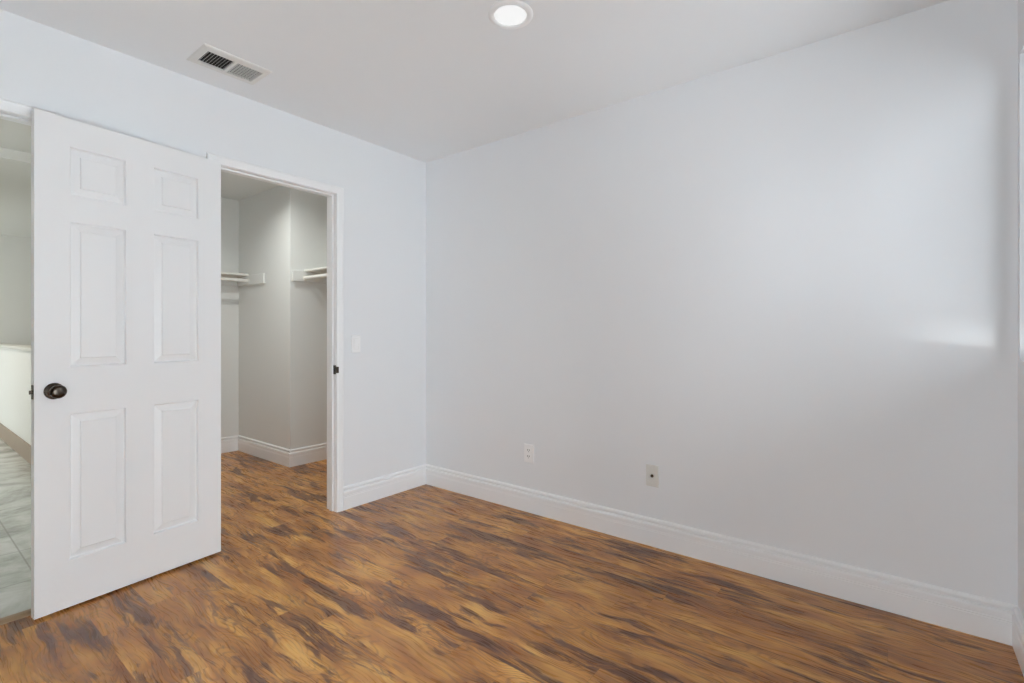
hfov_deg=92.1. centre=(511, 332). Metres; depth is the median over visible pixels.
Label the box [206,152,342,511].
door frame
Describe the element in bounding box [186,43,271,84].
ceiling vent
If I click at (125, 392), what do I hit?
door
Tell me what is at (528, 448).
electrical outlet
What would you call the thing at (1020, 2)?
wall
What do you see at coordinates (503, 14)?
diffuser
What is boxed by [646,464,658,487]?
cable wall plate
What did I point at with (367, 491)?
baseboard
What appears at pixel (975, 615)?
baseboard
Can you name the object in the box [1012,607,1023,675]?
baseboard
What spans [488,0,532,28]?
recessed light
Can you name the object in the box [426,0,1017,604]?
wall
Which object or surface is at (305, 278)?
closet rod
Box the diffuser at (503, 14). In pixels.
[494,5,526,24]
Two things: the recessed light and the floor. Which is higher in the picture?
the recessed light
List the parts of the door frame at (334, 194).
strike plate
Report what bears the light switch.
attached to the wall at (44, 67)
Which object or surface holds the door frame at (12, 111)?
attached to the wall at (44, 67)
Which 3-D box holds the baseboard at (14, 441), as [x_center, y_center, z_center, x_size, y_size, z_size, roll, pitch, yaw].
[-5.081,1.057,4.990,3.446,0.155,0.014,0,0,38]
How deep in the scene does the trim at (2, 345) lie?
4.87 m
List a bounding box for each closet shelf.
[221,272,264,286]
[292,266,326,283]
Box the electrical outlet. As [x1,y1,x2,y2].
[524,443,533,462]
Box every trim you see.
[0,343,30,350]
[0,609,30,624]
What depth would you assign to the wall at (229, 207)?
4.77 m
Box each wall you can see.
[0,9,425,486]
[0,235,30,344]
[0,347,30,444]
[221,197,238,437]
[239,186,326,448]
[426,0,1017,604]
[1018,0,1023,618]
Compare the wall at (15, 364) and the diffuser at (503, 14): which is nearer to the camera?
the diffuser at (503, 14)
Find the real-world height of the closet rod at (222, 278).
0.051 m
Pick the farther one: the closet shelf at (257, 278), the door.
the closet shelf at (257, 278)
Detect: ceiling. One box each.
[0,0,948,200]
[0,119,30,237]
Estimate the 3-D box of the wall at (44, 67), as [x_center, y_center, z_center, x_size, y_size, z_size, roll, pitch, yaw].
[-1.802,-0.076,2.364,0.094,2.440,3.854,0,0,38]
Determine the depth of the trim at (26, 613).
1.98 m
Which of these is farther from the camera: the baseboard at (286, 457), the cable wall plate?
the baseboard at (286, 457)
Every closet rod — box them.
[221,277,248,283]
[303,273,326,280]
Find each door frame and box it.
[0,98,55,125]
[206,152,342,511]
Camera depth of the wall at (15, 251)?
6.25 m
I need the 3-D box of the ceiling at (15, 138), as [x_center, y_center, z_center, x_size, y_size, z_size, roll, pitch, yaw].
[-4.326,-1.311,4.056,6.028,0.170,4.320,0,0,38]
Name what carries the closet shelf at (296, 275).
attached to the wall
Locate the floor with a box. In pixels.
[0,438,1023,682]
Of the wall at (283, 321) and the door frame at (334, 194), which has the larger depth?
the wall at (283, 321)
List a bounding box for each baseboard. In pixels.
[0,423,30,463]
[221,435,326,466]
[343,464,425,509]
[425,464,1017,645]
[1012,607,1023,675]
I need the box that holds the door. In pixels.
[29,109,220,619]
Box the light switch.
[351,335,359,352]
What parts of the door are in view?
latch plate, knob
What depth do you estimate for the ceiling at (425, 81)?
2.25 m

